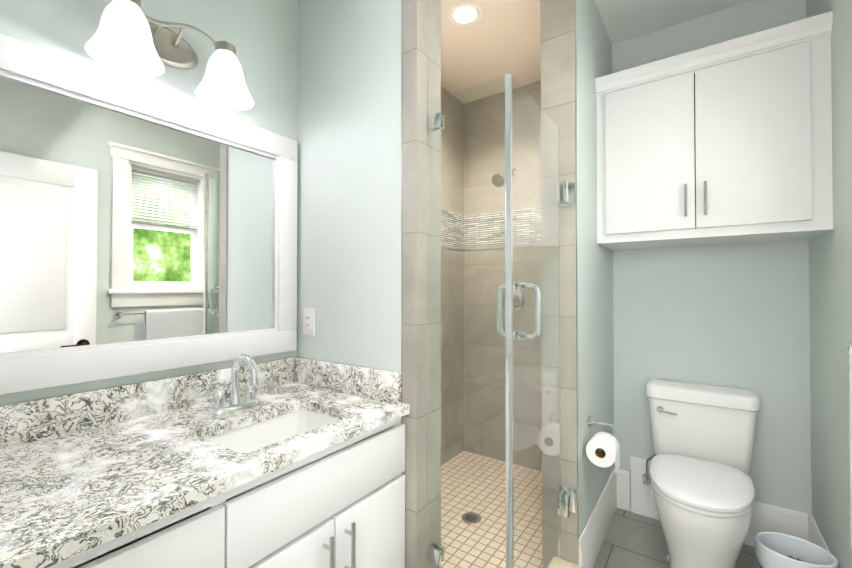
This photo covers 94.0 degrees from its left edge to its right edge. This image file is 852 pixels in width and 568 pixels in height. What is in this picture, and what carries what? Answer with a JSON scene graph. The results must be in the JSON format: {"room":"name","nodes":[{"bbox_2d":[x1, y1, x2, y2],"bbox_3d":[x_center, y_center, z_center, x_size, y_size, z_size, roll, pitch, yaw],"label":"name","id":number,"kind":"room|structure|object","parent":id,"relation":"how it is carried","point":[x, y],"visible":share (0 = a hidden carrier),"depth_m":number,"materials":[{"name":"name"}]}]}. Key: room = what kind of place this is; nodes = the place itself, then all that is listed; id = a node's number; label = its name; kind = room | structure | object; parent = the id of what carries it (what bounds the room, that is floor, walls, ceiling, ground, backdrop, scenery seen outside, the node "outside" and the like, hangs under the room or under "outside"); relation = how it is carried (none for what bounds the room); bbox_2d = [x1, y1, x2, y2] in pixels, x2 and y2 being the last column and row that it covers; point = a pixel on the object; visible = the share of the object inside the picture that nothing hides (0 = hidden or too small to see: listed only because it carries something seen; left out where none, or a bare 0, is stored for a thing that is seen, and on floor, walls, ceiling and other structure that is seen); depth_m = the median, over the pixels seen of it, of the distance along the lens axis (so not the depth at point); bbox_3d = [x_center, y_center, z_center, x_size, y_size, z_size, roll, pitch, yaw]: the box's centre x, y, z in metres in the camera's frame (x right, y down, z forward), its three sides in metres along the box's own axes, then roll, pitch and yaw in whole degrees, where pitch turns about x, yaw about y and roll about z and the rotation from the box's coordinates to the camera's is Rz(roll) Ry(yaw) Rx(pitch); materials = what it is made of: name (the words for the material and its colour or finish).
{"room":"bathroom","nodes":[
{"label":"bathroom","id":0,"kind":"room"},
{"bbox_2d":[0,0,295,404],"bbox_3d":[-0.494,-0.064,1.999,0.300,2.740,3.000,0,-1,35],"label":"wall","id":1,"kind":"structure","parent":0,"point":[262,33],"depth_m":1.35,"materials":[{"name":"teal paint"}]},
{"bbox_2d":[0,33,296,394],"bbox_3d":[-0.831,-0.164,1.226,0.029,0.860,1.014,0,-1,35],"label":"mirror","id":2,"kind":"object","parent":1,"relation":"attached to","point":[144,229],"visible":0.96,"depth_m":1.17,"materials":[{"name":"white"}]},
{"bbox_2d":[85,0,253,110],"bbox_3d":[-0.748,-0.731,1.194,0.210,0.254,0.446,0,-1,35],"label":"sconce","id":3,"kind":"object","parent":1,"relation":"attached to","point":[129,37],"visible":1,"depth_m":1.20,"materials":[{"name":"white glass"}]},
{"bbox_2d":[449,93,464,459],"bbox_3d":[-0.141,-0.058,2.491,0.012,2.740,1.546,0,-1,35],"label":"shower wall tile","id":4,"kind":"structure","parent":1,"relation":"attached to","point":[459,347],"depth_m":3.03,"materials":[{"name":"tile"}]},
{"bbox_2d":[296,0,401,371],"bbox_3d":[-0.250,-0.070,1.544,0.620,2.740,0.132,0,-1,35],"label":"wall","id":5,"kind":"structure","parent":0,"point":[349,52],"depth_m":1.49,"materials":[{"name":"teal paint"}]},
{"bbox_2d":[303,308,314,335],"bbox_3d":[-0.477,0.153,1.614,0.068,0.112,0.009,0,-1,35],"label":"electrical outlet plate","id":6,"kind":"object","parent":5,"relation":"attached to","point":[309,321],"visible":1,"depth_m":1.61,"materials":[{"name":"white plastic"}]},
{"bbox_2d":[401,0,448,567],"bbox_3d":[-0.255,-0.069,1.633,0.746,2.740,0.008,0,-1,35],"label":"shower wall tile","id":7,"kind":"structure","parent":5,"relation":"attached to","point":[421,19],"depth_m":1.34,"materials":[{"name":"tile"}]},
{"bbox_2d":[576,0,615,538],"bbox_3d":[0.813,-0.064,2.057,0.142,2.740,0.812,0,-1,35],"label":"wall","id":8,"kind":"structure","parent":0,"point":[595,53],"depth_m":1.91,"materials":[{"name":"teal paint"}]},
{"bbox_2d":[533,0,578,567],"bbox_3d":[0.800,-0.062,2.170,0.008,2.740,0.998,0,-1,35],"label":"shower wall tile","id":9,"kind":"structure","parent":8,"relation":"attached to","point":[552,93],"depth_m":1.72,"materials":[{"name":"tile"}]},
{"bbox_2d":[547,556,581,567],"bbox_3d":[0.314,1.234,1.473,0.352,0.130,0.675,0,-1,35],"label":"sill","id":10,"kind":"structure","parent":8,"relation":"attached to","point":[567,564],"depth_m":1.66,"materials":[{"name":"beige stone"}]},
{"bbox_2d":[427,74,575,567],"bbox_3d":[0.332,0.269,1.500,0.364,1.799,0.628,0,-1,35],"label":"shower enclosure","id":11,"kind":"object","parent":10,"relation":"on","point":[565,197],"visible":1,"depth_m":1.28,"materials":[{"name":"clear glass"}]},
{"bbox_2d":[579,468,622,567],"bbox_3d":[0.888,1.196,1.990,0.040,0.220,0.810,0,-1,35],"label":"baseboard","id":12,"kind":"structure","parent":8,"relation":"attached to","point":[591,540],"depth_m":1.98,"materials":[{"name":"white wood"}]},
{"bbox_2d":[586,416,619,473],"bbox_3d":[0.776,0.701,1.752,0.134,0.188,0.154,0,-1,35],"label":"toilet paper holder","id":13,"kind":"object","parent":8,"relation":"attached to","point":[603,449],"visible":1,"depth_m":1.70,"materials":[{"name":"white paper"}]},
{"bbox_2d":[441,0,751,103],"bbox_3d":[-0.042,-1.497,0.959,2.490,0.100,4.220,0,-1,35],"label":"ceiling","id":14,"kind":"structure","parent":0,"point":[498,40],"depth_m":2.27,"materials":[{"name":"white paint"}]},
{"bbox_2d":[448,3,481,25],"bbox_3d":[0.207,-1.429,2.112,0.180,0.007,0.180,0,-1,35],"label":"recessed light","id":15,"kind":"object","parent":14,"relation":"in","point":[464,14],"visible":1,"depth_m":2.11,"materials":[{"name":"white glass"}]},
{"bbox_2d":[593,508,759,567],"bbox_3d":[-0.042,1.343,0.924,2.490,0.100,4.220,0,-1,35],"label":"floor","id":16,"kind":"structure","parent":0,"point":[633,540],"depth_m":1.97,"materials":[{"name":"grey tile"}]},
{"bbox_2d":[0,354,409,567],"bbox_3d":[-0.595,0.755,1.036,0.620,1.078,1.078,0,-1,35],"label":"bathroom vanity","id":17,"kind":"object","parent":16,"relation":"on","point":[294,462],"visible":1,"depth_m":0.99,"materials":[{"name":"white painted wood"},{"name":"quartz"},{"name":"satin steel"}]},
{"bbox_2d":[196,354,265,415],"bbox_3d":[-0.571,0.307,1.238,0.146,0.178,0.228,0,-1,35],"label":"faucet","id":18,"kind":"object","parent":17,"relation":"on","point":[250,405],"depth_m":1.24,"materials":[{"name":"silver metal"}]},
{"bbox_2d":[441,451,541,567],"bbox_3d":[0.265,1.296,2.179,1.000,0.025,1.550,0,-1,35],"label":"shower floor","id":19,"kind":"structure","parent":16,"relation":"on","point":[490,475],"depth_m":2.23,"materials":[{"name":"beige tile"}]},
{"bbox_2d":[642,378,760,567],"bbox_3d":[1.231,0.911,1.823,0.508,0.786,0.724,0,-1,35],"label":"toilet","id":20,"kind":"object","parent":16,"relation":"on","point":[698,477],"visible":1,"depth_m":1.81,"materials":[{"name":"white ceramic"}]},
{"bbox_2d":[755,532,837,567],"bbox_3d":[1.447,1.167,1.559,0.241,0.266,0.196,0,-1,35],"label":"basket","id":21,"kind":"object","parent":16,"relation":"on","point":[776,550],"visible":1,"depth_m":1.58,"materials":[{"name":"grey plastic"}]},
{"bbox_2d":[616,0,807,513],"bbox_3d":[1.096,-0.058,2.549,1.920,2.740,0.280,0,-1,35],"label":"wall","id":22,"kind":"structure","parent":0,"point":[770,324],"depth_m":2.07,"materials":[{"name":"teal paint"}]},
{"bbox_2d":[465,83,536,469],"bbox_3d":[0.686,-0.054,2.849,0.900,2.740,0.012,0,-1,35],"label":"shower wall tile","id":23,"kind":"structure","parent":22,"relation":"attached to","point":[498,365],"depth_m":2.97,"materials":[{"name":"tile"}]},
{"bbox_2d":[492,168,516,186],"bbox_3d":[0.553,-0.751,2.775,0.096,0.187,0.283,0,-1,35],"label":"shower fixture","id":24,"kind":"object","parent":23,"relation":"attached to","point":[497,181],"depth_m":2.69,"materials":[{"name":"silver metal"}]},
{"bbox_2d":[503,290,523,311],"bbox_3d":[0.616,0.116,2.856,0.168,0.168,0.060,0,-1,35],"label":"shower fixture","id":25,"kind":"object","parent":23,"relation":"attached to","point":[518,295],"depth_m":2.84,"materials":[{"name":"silver metal"}]},
{"bbox_2d":[623,456,802,546],"bbox_3d":[1.445,1.152,2.109,0.820,0.310,0.020,0,-1,35],"label":"baseboard","id":26,"kind":"structure","parent":22,"relation":"attached to","point":[630,491],"depth_m":1.98,"materials":[{"name":"white wood"}]},
{"bbox_2d":[595,11,832,249],"bbox_3d":[1.323,-0.619,1.928,0.849,0.828,0.490,0,-1,35],"label":"upper cabinet","id":27,"kind":"object","parent":22,"relation":"attached to","point":[728,142],"visible":1,"depth_m":1.71,"materials":[{"name":"white wood"}]},
{"bbox_2d":[800,0,851,567],"bbox_3d":[1.172,-0.078,0.839,0.140,2.740,3.000,0,-1,35],"label":"wall","id":28,"kind":"structure","parent":0,"point":[827,256],"depth_m":1.52,"materials":[{"name":"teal paint"}]},
{"bbox_2d":[803,513,829,551],"bbox_3d":[1.064,1.181,0.802,0.015,0.220,2.600,0,-1,35],"label":"baseboard","id":29,"kind":"structure","parent":28,"relation":"attached to","point":[811,533],"depth_m":1.81,"materials":[{"name":"white wood"}]},
{"bbox_2d":[847,343,851,548],"bbox_3d":[1.047,0.431,0.853,0.088,0.561,0.662,0,-1,35],"label":"towel bar","id":30,"kind":"object","parent":28,"relation":"attached to","point":[849,347],"visible":1,"depth_m":1.07,"materials":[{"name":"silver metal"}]}
]}

